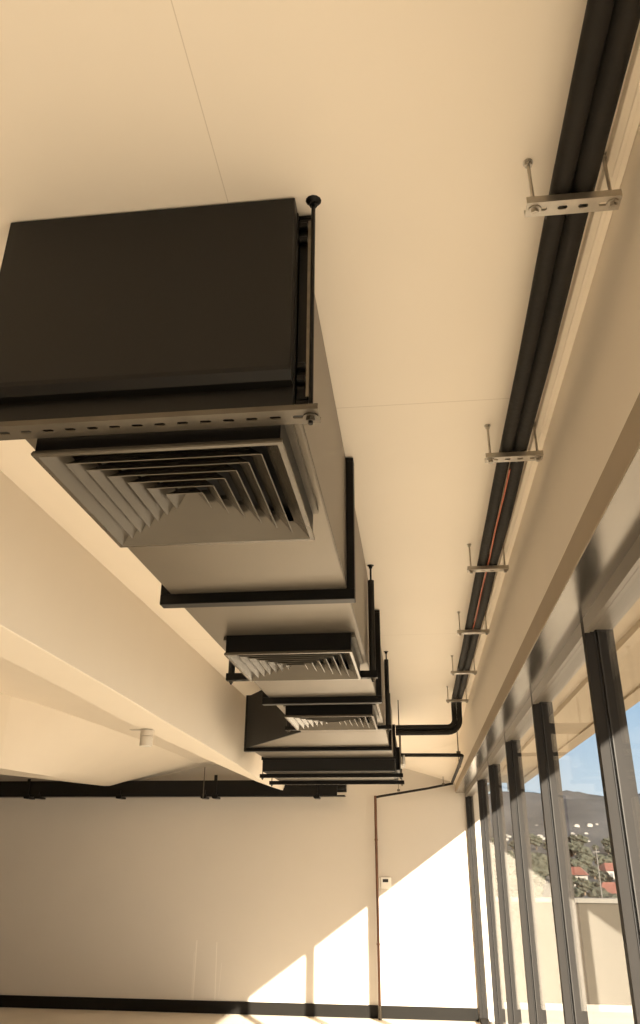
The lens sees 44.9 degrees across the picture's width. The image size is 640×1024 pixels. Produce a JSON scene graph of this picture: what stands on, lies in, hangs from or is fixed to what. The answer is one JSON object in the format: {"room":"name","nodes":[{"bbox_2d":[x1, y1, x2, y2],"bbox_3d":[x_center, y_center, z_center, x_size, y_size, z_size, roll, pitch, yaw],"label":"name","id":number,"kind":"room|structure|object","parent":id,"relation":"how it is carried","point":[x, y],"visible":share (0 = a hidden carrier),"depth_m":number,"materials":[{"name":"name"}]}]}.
{"room":"empty office space","nodes":[
{"label":"empty office space","id":0,"kind":"room"},
{"bbox_2d":[0,1007,480,1023],"bbox_3d":[-3.673,3.466,2.872,9.780,0.150,17.550,-2,-24,6],"label":"floor","id":1,"kind":"structure","parent":0,"point":[7,1015],"depth_m":10.16,"materials":[{"name":"concrete"}]},
{"bbox_2d":[0,764,493,1021],"bbox_3d":[-2.578,5.224,11.512,9.900,3.694,0.200,-2,-24,6],"label":"wall","id":2,"kind":"structure","parent":0,"point":[243,899],"depth_m":11.10,"materials":[{"name":"beige paint"}]},
{"bbox_2d":[0,995,478,1021],"bbox_3d":[-2.720,6.803,10.702,9.665,0.148,0.021,-2,-24,6],"label":"baseboard","id":3,"kind":"structure","parent":2,"relation":"attached to","point":[10,1001],"depth_m":10.51,"materials":[{"name":"black paint"}]},
{"bbox_2d":[374,796,381,1019],"bbox_3d":[0.804,5.430,10.795,0.050,2.775,0.134,-2,-24,6],"label":"copper riser","id":4,"kind":"object","parent":2,"relation":"attached to","point":[375,798],"visible":1,"depth_m":10.69,"materials":[{"name":"brown metal"}]},
{"bbox_2d":[379,877,390,888],"bbox_3d":[0.920,5.234,10.930,0.168,0.146,0.023,-2,-24,6],"label":"thermostat","id":5,"kind":"object","parent":2,"relation":"attached to","point":[385,881],"visible":1,"depth_m":10.92,"materials":[{"name":"beige plastic"}]},
{"bbox_2d":[456,445,639,1023],"bbox_3d":[1.081,1.906,2.951,0.245,2.824,17.150,-2,-24,6],"label":"window","id":6,"kind":"structure","parent":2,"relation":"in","point":[621,592],"depth_m":2.80,"materials":[{"name":"metal"}]},
{"bbox_2d":[35,696,464,782],"bbox_3d":[-3.002,2.999,10.163,9.544,0.735,4.150,-2,-24,6],"label":"ceiling","id":7,"kind":"structure","parent":0,"point":[415,710],"depth_m":9.26,"materials":[{"name":"beige paint"}]},
{"bbox_2d":[260,700,402,779],"bbox_3d":[0.110,2.293,7.807,1.423,0.766,0.041,-2,-24,6],"label":"hanger","id":8,"kind":"object","parent":7,"relation":"hanging from","point":[346,775],"visible":1,"depth_m":7.65,"materials":[{"name":"black metal"}]},
{"bbox_2d":[269,736,403,786],"bbox_3d":[0.177,2.662,8.472,1.460,0.638,0.041,-2,-24,6],"label":"hanger","id":9,"kind":"object","parent":7,"relation":"hanging from","point":[401,782],"visible":0.98,"depth_m":8.35,"materials":[{"name":"black metal"}]},
{"bbox_3d":[1.676,2.886,9.412,0.042,0.420,0.044,-2,-24,6],"label":"rod","id":10,"kind":"object","parent":7,"relation":"hanging from","visible":0},
{"bbox_2d":[401,753,463,782],"bbox_3d":[1.393,3.245,9.703,0.684,0.065,3.389,-2,-24,6],"label":"drain pipe","id":11,"kind":"object","parent":10,"relation":"hanging from","point":[461,756],"visible":0.97,"depth_m":8.19,"materials":[{"name":"black metal"}]},
{"bbox_3d":[1.797,3.795,11.351,0.042,0.400,0.044,-2,-24,6],"label":"rod","id":12,"kind":"object","parent":7,"relation":"hanging from","visible":0},
{"bbox_2d":[376,783,452,797],"bbox_3d":[1.380,4.054,11.289,1.126,0.219,0.033,-2,-24,6],"label":"drain pipe","id":13,"kind":"object","parent":12,"relation":"hanging from","point":[446,784],"visible":0.89,"depth_m":11.28,"materials":[{"name":"black metal"}]},
{"bbox_2d":[0,0,639,701],"bbox_3d":[-3.906,-0.743,2.384,9.780,0.250,13.200,-2,-24,6],"label":"ceiling","id":14,"kind":"structure","parent":0,"point":[413,124],"depth_m":1.87,"materials":[{"name":"beige paint"}]},
{"bbox_2d":[0,692,200,785],"bbox_3d":[-3.315,0.514,4.144,1.820,0.805,17.150,-2,-24,6],"label":"ceiling beam","id":15,"kind":"structure","parent":14,"relation":"attached to","point":[39,741],"depth_m":9.13,"materials":[{"name":"beige paint"}]},
{"bbox_2d":[0,470,284,789],"bbox_3d":[-1.421,0.411,3.945,0.313,0.755,17.150,-2,-24,6],"label":"ceiling beam","id":16,"kind":"structure","parent":14,"relation":"attached to","point":[66,619],"depth_m":4.36,"materials":[{"name":"beige paint"}]},
{"bbox_2d":[129,729,154,746],"bbox_3d":[-1.306,1.655,5.673,0.175,0.117,0.094,-2,-24,6],"label":"ceiling spotlight","id":17,"kind":"object","parent":16,"relation":"attached to","point":[146,735],"visible":1,"depth_m":5.64,"materials":[{"name":"white plastic"}]},
{"bbox_2d":[0,780,346,797],"bbox_3d":[-3.520,4.194,11.724,7.870,0.223,0.186,-2,-24,6],"label":"cable tray","id":18,"kind":"object","parent":16,"relation":"attached to","point":[184,788],"visible":0.75,"depth_m":11.49,"materials":[{"name":"black metal"}]},
{"bbox_2d":[23,779,34,799],"bbox_3d":[-4.410,4.228,11.815,0.086,0.282,0.230,-2,-24,6],"label":"clamp","id":19,"kind":"object","parent":18,"relation":"attached to","point":[26,796],"visible":0.95,"depth_m":11.72,"materials":[{"name":"black metal"}]},
{"bbox_2d":[34,792,45,799],"bbox_3d":[-4.242,4.308,11.758,0.086,0.092,0.230,-2,-24,6],"label":"clamp","id":20,"kind":"object","parent":18,"relation":"attached to","point":[37,796],"visible":1,"depth_m":11.67,"materials":[{"name":"black metal"}]},
{"bbox_2d":[116,790,125,799],"bbox_3d":[-2.981,4.243,11.623,0.086,0.117,0.230,-2,-24,6],"label":"clamp","id":21,"kind":"object","parent":18,"relation":"attached to","point":[118,796],"visible":1,"depth_m":11.53,"materials":[{"name":"black metal"}]},
{"bbox_2d":[200,768,208,798],"bbox_3d":[-1.699,4.046,11.538,0.086,0.450,0.242,-2,-24,6],"label":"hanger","id":22,"kind":"object","parent":18,"relation":"attached to","point":[203,795],"visible":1,"depth_m":11.39,"materials":[{"name":"black metal"}]},
{"bbox_2d":[212,775,220,798],"bbox_3d":[-1.530,4.085,11.505,0.086,0.327,0.230,-2,-24,6],"label":"clamp","id":23,"kind":"object","parent":18,"relation":"attached to","point":[214,795],"visible":1,"depth_m":11.40,"materials":[{"name":"black metal"}]},
{"bbox_2d":[313,785,320,798],"bbox_3d":[-0.041,4.086,11.311,0.086,0.187,0.230,-2,-24,6],"label":"clamp","id":24,"kind":"object","parent":18,"relation":"attached to","point":[316,795],"visible":0.96,"depth_m":11.21,"materials":[{"name":"black metal"}]},
{"bbox_2d":[0,195,320,440],"bbox_3d":[-0.457,-0.465,1.856,0.923,0.644,0.060,-2,-24,6],"label":"hanger","id":25,"kind":"object","parent":14,"relation":"hanging from","point":[310,412],"visible":1,"depth_m":1.72,"materials":[{"name":"grey metal"}]},
{"bbox_2d":[25,241,355,607],"bbox_3d":[-0.315,-0.177,2.536,0.760,0.602,1.320,-2,-24,6],"label":"duct section","id":26,"kind":"object","parent":14,"relation":"attached to","point":[326,563],"visible":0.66,"depth_m":2.71,"materials":[{"name":"metal"}]},
{"bbox_2d":[0,198,310,440],"bbox_3d":[-0.426,-0.475,1.894,0.816,0.586,0.111,-2,-24,6],"label":"air duct","id":27,"kind":"object","parent":26,"relation":"attached to","point":[187,308],"visible":0.81,"depth_m":1.83,"materials":[{"name":"black metal"}]},
{"bbox_2d":[31,416,318,547],"bbox_3d":[-0.339,-0.066,2.031,0.610,0.091,0.586,-2,-24,6],"label":"diffuser","id":28,"kind":"object","parent":26,"relation":"attached to","point":[238,484],"visible":0.97,"depth_m":1.97,"materials":[{"name":"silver metal"}]},
{"bbox_2d":[226,564,377,684],"bbox_3d":[-0.098,0.614,4.261,0.814,0.652,0.041,-2,-24,6],"label":"hanger","id":29,"kind":"object","parent":14,"relation":"hanging from","point":[231,676],"visible":0.38,"depth_m":4.17,"materials":[{"name":"black metal"}]},
{"bbox_2d":[185,511,381,705],"bbox_3d":[-0.109,0.524,4.104,0.764,0.602,2.140,-2,-24,6],"label":"duct section","id":30,"kind":"object","parent":29,"relation":"hanging from","point":[219,622],"visible":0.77,"depth_m":3.54,"materials":[{"name":"metal"}]},
{"bbox_2d":[223,633,362,681],"bbox_3d":[-0.112,0.716,3.779,0.610,0.091,0.586,-2,-24,6],"label":"diffuser","id":31,"kind":"object","parent":30,"relation":"attached to","point":[316,656],"visible":1,"depth_m":3.61,"materials":[{"name":"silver metal"}]},
{"bbox_2d":[285,651,391,732],"bbox_3d":[0.141,1.410,6.080,0.820,0.620,0.041,-2,-24,6],"label":"hanger","id":32,"kind":"object","parent":14,"relation":"hanging from","point":[288,727],"visible":0.52,"depth_m":6.00,"materials":[{"name":"black metal"}]},
{"bbox_2d":[244,650,391,751],"bbox_3d":[-0.144,1.417,6.064,1.318,0.626,2.130,-2,-24,6],"label":"duct section","id":33,"kind":"object","parent":32,"relation":"hanging from","point":[265,731],"visible":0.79,"depth_m":6.71,"materials":[{"name":"metal"}]},
{"bbox_2d":[283,704,378,730],"bbox_3d":[0.091,1.413,5.339,0.610,0.091,0.586,-2,-24,6],"label":"diffuser","id":34,"kind":"object","parent":33,"relation":"attached to","point":[341,716],"visible":0.96,"depth_m":5.12,"materials":[{"name":"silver metal"}]},
{"bbox_2d":[446,686,468,702],"bbox_3d":[1.296,1.728,7.338,0.208,0.161,0.043,-2,-24,6],"label":"bracket","id":35,"kind":"object","parent":14,"relation":"attached to","point":[466,700],"visible":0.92,"depth_m":7.30,"materials":[{"name":"metal"}]},
{"bbox_2d":[451,655,476,675],"bbox_3d":[1.151,1.232,6.227,0.208,0.161,0.043,-2,-24,6],"label":"bracket","id":36,"kind":"object","parent":14,"relation":"attached to","point":[474,671],"visible":0.92,"depth_m":6.19,"materials":[{"name":"metal"}]},
{"bbox_2d":[457,611,489,635],"bbox_3d":[1.007,0.735,5.116,0.208,0.161,0.043,-2,-24,6],"label":"bracket","id":37,"kind":"object","parent":14,"relation":"attached to","point":[486,631],"visible":0.92,"depth_m":5.08,"materials":[{"name":"metal"}]},
{"bbox_2d":[467,543,508,573],"bbox_3d":[0.863,0.239,4.006,0.208,0.161,0.043,-2,-24,6],"label":"bracket","id":38,"kind":"object","parent":14,"relation":"attached to","point":[492,568],"visible":0.93,"depth_m":3.97,"materials":[{"name":"metal"}]},
{"bbox_2d":[484,422,543,463],"bbox_3d":[0.718,-0.258,2.895,0.208,0.161,0.043,-2,-24,6],"label":"bracket","id":39,"kind":"object","parent":14,"relation":"attached to","point":[537,456],"visible":0.91,"depth_m":2.86,"materials":[{"name":"metal"}]},
{"bbox_2d":[395,0,614,729],"bbox_3d":[0.511,0.166,3.512,0.606,0.283,9.025,-2,-24,6],"label":"pipe","id":40,"kind":"object","parent":39,"relation":"attached to","point":[598,13],"visible":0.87,"depth_m":1.94,"materials":[{"name":"black"}]},
{"bbox_2d":[255,708,392,757],"bbox_3d":[0.039,2.051,7.321,1.270,0.440,0.703,-2,-24,6],"label":"duct section","id":41,"kind":"object","parent":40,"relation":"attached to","point":[338,754],"visible":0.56,"depth_m":7.33,"materials":[{"name":"metal"}]},
{"bbox_2d":[261,724,404,780],"bbox_3d":[0.185,2.538,8.093,1.399,0.440,1.125,-2,-24,6],"label":"duct section","id":42,"kind":"object","parent":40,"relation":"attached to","point":[353,764],"visible":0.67,"depth_m":7.56,"materials":[{"name":"black metal"}]},
{"bbox_2d":[523,152,622,217],"bbox_3d":[0.574,-0.754,1.785,0.208,0.161,0.043,-2,-24,6],"label":"bracket","id":43,"kind":"object","parent":14,"relation":"attached to","point":[612,198],"visible":0.91,"depth_m":1.75,"materials":[{"name":"metal"}]},
{"bbox_2d":[396,0,639,735],"bbox_3d":[0.537,0.188,3.500,0.659,0.337,9.027,-2,-24,6],"label":"pipe","id":44,"kind":"object","parent":43,"relation":"attached to","point":[625,18],"visible":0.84,"depth_m":1.94,"materials":[{"name":"black"}]},
{"bbox_2d":[472,469,510,629],"bbox_3d":[0.873,0.304,4.063,0.010,0.007,2.320,-2,-24,6],"label":"cable","id":45,"kind":"object","parent":44,"relation":"on","point":[509,469],"visible":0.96,"depth_m":3.63,"materials":[{"name":"brown plastic"}]},
{"bbox_2d":[455,122,639,783],"bbox_3d":[1.087,0.243,3.694,0.236,0.620,17.150,-2,-24,6],"label":"wall","id":46,"kind":"structure","parent":0,"point":[600,388],"depth_m":2.42,"materials":[{"name":"beige paint"}]},
{"bbox_2d":[465,776,490,1023],"bbox_3d":[2.004,4.850,9.527,0.110,2.818,2.626,-2,-24,6],"label":"window","id":47,"kind":"structure","parent":46,"relation":"in","point":[476,905],"depth_m":10.60,"materials":[{"name":"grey metal"}]},
{"bbox_2d":[477,760,505,1023],"bbox_3d":[1.756,3.997,7.618,0.110,2.818,1.594,-2,-24,6],"label":"window","id":48,"kind":"structure","parent":46,"relation":"in","point":[483,775],"depth_m":8.33,"materials":[{"name":"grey metal"}]},
{"bbox_2d":[488,736,521,1023],"bbox_3d":[1.565,3.340,6.149,0.110,2.818,1.654,-2,-24,6],"label":"window","id":49,"kind":"structure","parent":46,"relation":"in","point":[498,755],"depth_m":6.93,"materials":[{"name":"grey metal"}]},
{"bbox_2d":[504,696,546,1023],"bbox_3d":[1.374,2.684,4.681,0.110,2.818,1.594,-2,-24,6],"label":"window","id":50,"kind":"structure","parent":46,"relation":"in","point":[523,722],"depth_m":5.48,"materials":[{"name":"grey metal"}]},
{"bbox_2d":[455,393,639,792],"bbox_3d":[1.085,0.572,3.547,0.236,0.099,17.150,-2,-24,6],"label":"window frame","id":51,"kind":"structure","parent":46,"relation":"attached to","point":[627,444],"depth_m":2.49,"materials":[{"name":"beige paint"}]},
{"bbox_2d":[462,28,639,712],"bbox_3d":[0.762,-0.566,2.360,0.046,0.032,14.000,-2,-24,6],"label":"trim","id":52,"kind":"structure","parent":46,"relation":"attached to","point":[627,120],"depth_m":2.23,"materials":[{"name":"beige paint"}]},
{"bbox_2d":[531,623,588,1023],"bbox_3d":[1.188,2.045,3.253,0.110,2.818,1.564,-2,-24,6],"label":"window","id":53,"kind":"structure","parent":46,"relation":"in","point":[571,658],"depth_m":4.08,"materials":[{"name":"grey metal"}]},
{"bbox_2d":[487,598,639,791],"bbox_3d":[1.663,-0.031,3.107,1.060,0.270,26.000,-2,-24,6],"label":"roof eave","id":54,"kind":"object","parent":46,"relation":"attached to","point":[572,707],"visible":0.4,"depth_m":6.38},
{"label":"outside","id":55,"kind":"structure","parent":0,"visible":0},
{"bbox_2d":[488,790,639,897],"bbox_3d":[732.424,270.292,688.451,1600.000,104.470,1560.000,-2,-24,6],"label":"terrain","id":56,"kind":"structure","parent":55,"point":[580,808],"depth_m":648.76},
{"bbox_2d":[495,876,509,895],"bbox_3d":[35.948,75.624,154.756,5.558,6.222,5.637,-2,-24,6],"label":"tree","id":57,"kind":"object","parent":56,"relation":"on","point":[496,887],"visible":0.06,"depth_m":153.36,"materials":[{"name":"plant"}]},
{"bbox_2d":[507,850,514,858],"bbox_3d":[71.415,130.924,292.839,5.822,6.086,5.685,-2,-24,6],"label":"tree","id":58,"kind":"object","parent":56,"relation":"on","point":[509,851],"visible":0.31,"depth_m":292.70,"materials":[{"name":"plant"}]},
{"bbox_2d":[508,841,513,848],"bbox_3d":[86.459,148.211,343.884,5.844,6.060,5.828,-2,-24,6],"label":"tree","id":59,"kind":"object","parent":56,"relation":"on","point":[511,844],"visible":0.3,"depth_m":343.12,"materials":[{"name":"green plant"}]},
{"bbox_2d":[509,867,513,874],"bbox_3d":[46.941,91.635,193.196,5.271,5.507,5.135,-2,-24,6],"label":"tree","id":60,"kind":"object","parent":56,"relation":"on","point":[510,868],"visible":0.12,"depth_m":193.09,"materials":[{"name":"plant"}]},
{"bbox_2d":[508,858,515,865],"bbox_3d":[60.540,113.880,249.079,4.968,5.123,4.792,-2,-24,6],"label":"tree","id":61,"kind":"object","parent":56,"relation":"on","point":[511,861],"visible":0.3,"depth_m":247.99,"materials":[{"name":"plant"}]},
{"bbox_2d":[509,875,516,882],"bbox_3d":[39.464,78.555,161.378,5.743,5.549,5.251,-2,-24,6],"label":"tree","id":62,"kind":"object","parent":56,"relation":"on","point":[513,879],"visible":0.09,"depth_m":161.17,"materials":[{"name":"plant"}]},
{"bbox_2d":[510,883,516,893],"bbox_3d":[36.272,72.157,144.830,5.090,5.213,5.073,-2,-24,6],"label":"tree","id":63,"kind":"object","parent":56,"relation":"on","point":[512,885],"visible":0.1,"depth_m":144.65,"materials":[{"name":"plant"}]},
{"bbox_2d":[511,890,517,896],"bbox_3d":[31.153,64.066,125.356,4.994,5.294,4.762,-2,-24,6],"label":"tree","id":64,"kind":"object","parent":56,"relation":"on","point":[515,893],"visible":0.04,"depth_m":125.40,"materials":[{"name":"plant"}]},
{"bbox_2d":[513,867,541,883],"bbox_3d":[44.899,80.985,169.869,6.968,7.354,6.837,-2,-24,6],"label":"tree","id":65,"kind":"object","parent":56,"relation":"on","point":[536,879],"visible":0.22,"depth_m":169.11,"materials":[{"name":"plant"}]},
{"bbox_2d":[514,883,543,896],"bbox_3d":[35.154,65.496,130.358,5.983,6.557,6.149,-2,-24,6],"label":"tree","id":66,"kind":"object","parent":56,"relation":"on","point":[538,889],"visible":0.2,"depth_m":129.44,"materials":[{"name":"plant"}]},
{"bbox_2d":[529,835,542,849],"bbox_3d":[102.066,156.211,365.616,6.649,6.942,7.021,-2,-24,6],"label":"tree","id":67,"kind":"object","parent":56,"relation":"on","point":[535,840],"visible":0.96,"depth_m":364.36,"materials":[{"name":"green plant"}]},
{"bbox_2d":[531,852,547,864],"bbox_3d":[72.835,115.602,254.757,6.546,7.066,6.439,-2,-24,6],"label":"tree","id":68,"kind":"object","parent":56,"relation":"on","point":[543,857],"visible":0.44,"depth_m":254.03,"materials":[{"name":"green plant"}]},
{"bbox_2d":[532,859,548,879],"bbox_3d":[57.656,96.256,205.806,7.242,7.599,6.903,-2,-24,6],"label":"tree","id":69,"kind":"object","parent":56,"relation":"on","point":[539,864],"visible":0.39,"depth_m":204.59,"materials":[{"name":"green plant"}]},
{"bbox_2d":[537,873,544,885],"bbox_3d":[50.594,87.592,182.482,4.671,5.154,4.717,-2,-24,6],"label":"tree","id":70,"kind":"object","parent":56,"relation":"on","point":[540,877],"visible":0.24,"depth_m":181.57,"materials":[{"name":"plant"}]},
{"bbox_2d":[568,842,576,856],"bbox_3d":[102.187,138.926,317.182,6.871,7.218,6.433,-2,-24,6],"label":"tree","id":71,"kind":"object","parent":56,"relation":"on","point":[572,847],"visible":0.46,"depth_m":315.33,"materials":[{"name":"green plant"}]},
{"bbox_2d":[568,834,576,841],"bbox_3d":[122.363,158.644,374.387,5.394,5.479,5.342,-2,-24,6],"label":"tree","id":72,"kind":"object","parent":56,"relation":"on","point":[571,837],"visible":0.62,"depth_m":373.46,"materials":[{"name":"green plant"}]},
{"bbox_2d":[572,875,577,885],"bbox_3d":[64.326,95.427,199.768,4.372,4.672,4.728,-2,-24,6],"label":"tree","id":73,"kind":"object","parent":56,"relation":"on","point":[574,878],"visible":0.19,"depth_m":198.95,"materials":[{"name":"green plant"}]},
{"bbox_2d":[570,857,581,866],"bbox_3d":[85.544,119.676,261.241,6.035,5.912,5.603,-2,-24,6],"label":"tree","id":74,"kind":"object","parent":56,"relation":"on","point":[574,862],"visible":0.38,"depth_m":260.08,"materials":[{"name":"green plant"}]},
{"bbox_2d":[570,840,581,854],"bbox_3d":[113.025,149.124,343.673,6.287,6.409,6.529,-2,-24,6],"label":"tree","id":75,"kind":"object","parent":56,"relation":"on","point":[575,843],"visible":0.26,"depth_m":342.62,"materials":[{"name":"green plant"}]},
{"bbox_2d":[573,887,584,896],"bbox_3d":[47.460,72.430,145.336,4.400,4.580,4.256,-2,-24,6],"label":"tree","id":76,"kind":"object","parent":56,"relation":"on","point":[577,892],"visible":0.29,"depth_m":144.19,"materials":[{"name":"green plant"}]},
{"bbox_2d":[571,867,588,885],"bbox_3d":[69.849,99.446,211.198,7.887,5.000,7.623,-2,-24,6],"label":"house","id":77,"kind":"structure","parent":56,"relation":"on","point":[577,872],"depth_m":209.75,"materials":[{"name":"red tile"}]},
{"bbox_2d":[574,834,588,845],"bbox_3d":[122.603,154.411,363.239,6.357,6.652,6.796,-2,-24,6],"label":"tree","id":78,"kind":"object","parent":56,"relation":"on","point":[580,839],"visible":0.91,"depth_m":361.88,"materials":[{"name":"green plant"}]},
{"bbox_2d":[577,864,587,872],"bbox_3d":[84.071,115.525,249.131,4.176,4.395,4.130,-2,-24,6],"label":"tree","id":79,"kind":"object","parent":56,"relation":"on","point":[583,867],"visible":0.32,"depth_m":248.41,"materials":[{"name":"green plant"}]},
{"bbox_2d":[574,877,591,894],"bbox_3d":[62.580,88.730,183.233,4.248,4.517,4.516,-2,-24,6],"label":"tree","id":80,"kind":"object","parent":56,"relation":"on","point":[582,884],"visible":0.87,"depth_m":182.37,"materials":[{"name":"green plant"}]},
{"bbox_2d":[575,845,590,855],"bbox_3d":[102.851,133.465,302.108,6.148,6.821,6.528,-2,-24,6],"label":"tree","id":81,"kind":"object","parent":56,"relation":"on","point":[579,849],"visible":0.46,"depth_m":301.33,"materials":[{"name":"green plant"}]},
{"bbox_2d":[577,854,592,867],"bbox_3d":[92.866,123.450,271.998,5.889,6.081,6.116,-2,-24,6],"label":"tree","id":82,"kind":"object","parent":56,"relation":"on","point":[586,861],"visible":0.79,"depth_m":270.31,"materials":[{"name":"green plant"}]},
{"bbox_2d":[583,851,594,860],"bbox_3d":[100.773,130.131,290.845,4.879,5.218,4.742,-2,-24,6],"label":"tree","id":83,"kind":"object","parent":56,"relation":"on","point":[589,854],"visible":0.38,"depth_m":290.11,"materials":[{"name":"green plant"}]},
{"bbox_2d":[587,865,600,878],"bbox_3d":[82.944,109.299,234.441,3.942,4.337,4.201,-2,-24,6],"label":"tree","id":84,"kind":"object","parent":56,"relation":"on","point":[593,870],"visible":0.91,"depth_m":233.71,"materials":[{"name":"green plant"}]},
{"bbox_2d":[591,844,598,850],"bbox_3d":[124.449,151.794,349.706,3.410,3.462,3.525,-2,-24,6],"label":"tree","id":85,"kind":"object","parent":56,"relation":"on","point":[594,846],"visible":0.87,"depth_m":349.30,"materials":[{"name":"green plant"}]},
{"bbox_2d":[590,881,603,887],"bbox_3d":[60.007,81.473,166.119,4.081,4.182,4.014,-2,-24,6],"label":"tree","id":86,"kind":"object","parent":56,"relation":"on","point":[594,883],"visible":0.23,"depth_m":166.25,"materials":[{"name":"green plant"}]},
{"bbox_2d":[586,886,609,897],"bbox_3d":[51.046,70.404,140.609,4.617,4.606,4.934,-2,-24,6],"label":"tree","id":87,"kind":"object","parent":56,"relation":"on","point":[594,892],"visible":0.41,"depth_m":140.06,"materials":[{"name":"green plant"}]},
{"bbox_2d":[593,848,602,897],"bbox_3d":[37.950,51.480,104.420,0.900,11.500,0.150,-2,-24,6],"label":"utility pole","id":88,"kind":"object","parent":56,"relation":"on","point":[596,851],"visible":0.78,"depth_m":105.48,"materials":[{"name":"grey"}]},
{"bbox_2d":[593,854,604,864],"bbox_3d":[100.795,125.136,277.125,5.628,5.345,5.473,-2,-24,6],"label":"tree","id":89,"kind":"object","parent":56,"relation":"on","point":[598,855],"visible":0.2,"depth_m":277.36,"materials":[{"name":"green plant"}]},
{"bbox_2d":[595,856,612,865],"bbox_3d":[95.787,118.408,259.133,6.782,6.360,6.663,-2,-24,6],"label":"tree","id":90,"kind":"object","parent":56,"relation":"on","point":[601,859],"visible":0.5,"depth_m":258.25,"materials":[{"name":"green plant"}]},
{"bbox_2d":[596,872,613,881],"bbox_3d":[74.288,95.863,201.327,4.601,4.384,4.661,-2,-24,6],"label":"tree","id":91,"kind":"object","parent":56,"relation":"on","point":[604,876],"visible":0.73,"depth_m":200.68,"materials":[{"name":"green plant"}]},
{"bbox_2d":[601,837,609,846],"bbox_3d":[131.142,151.177,352.487,6.365,6.278,5.852,-2,-24,6],"label":"tree","id":92,"kind":"object","parent":56,"relation":"on","point":[605,841],"visible":0.48,"depth_m":352.03,"materials":[{"name":"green plant"}]},
{"bbox_2d":[597,863,614,878],"bbox_3d":[90.285,112.083,241.498,9.634,5.000,9.368,-2,-24,6],"label":"house","id":93,"kind":"structure","parent":56,"relation":"on","point":[605,867],"depth_m":239.63,"materials":[{"name":"red tile"}]},
{"bbox_2d":[597,882,616,893],"bbox_3d":[57.167,75.079,152.040,7.166,4.400,6.629,-2,-24,6],"label":"house","id":94,"kind":"structure","parent":56,"relation":"on","point":[610,887],"depth_m":151.63,"materials":[{"name":"red tile"}]},
{"bbox_2d":[603,846,610,853],"bbox_3d":[126.367,148.582,339.910,3.573,3.530,3.307,-2,-24,6],"label":"tree","id":95,"kind":"object","parent":56,"relation":"on","point":[607,849],"visible":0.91,"depth_m":339.29,"materials":[{"name":"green plant"}]},
{"bbox_2d":[602,893,616,897],"bbox_3d":[48.487,65.497,128.136,4.641,4.467,4.518,-2,-24,6],"label":"tree","id":96,"kind":"object","parent":56,"relation":"on","point":[609,895],"visible":0.16,"depth_m":128.34,"materials":[{"name":"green plant"}]},
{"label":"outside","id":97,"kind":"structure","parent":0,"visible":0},
{"bbox_2d":[490,1002,633,1023],"bbox_3d":[7.575,2.432,0.266,13.220,0.160,24.240,-2,-24,6],"label":"floor","id":98,"kind":"structure","parent":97,"point":[597,1014],"depth_m":10.88,"materials":[{"name":"grey concrete"}]},
{"bbox_2d":[496,896,631,1005],"bbox_3d":[9.062,6.558,11.443,13.080,1.429,0.280,-2,-24,6],"label":"wall","id":99,"kind":"structure","parent":98,"relation":"on","point":[605,975],"depth_m":11.91,"materials":[{"name":"paint"}]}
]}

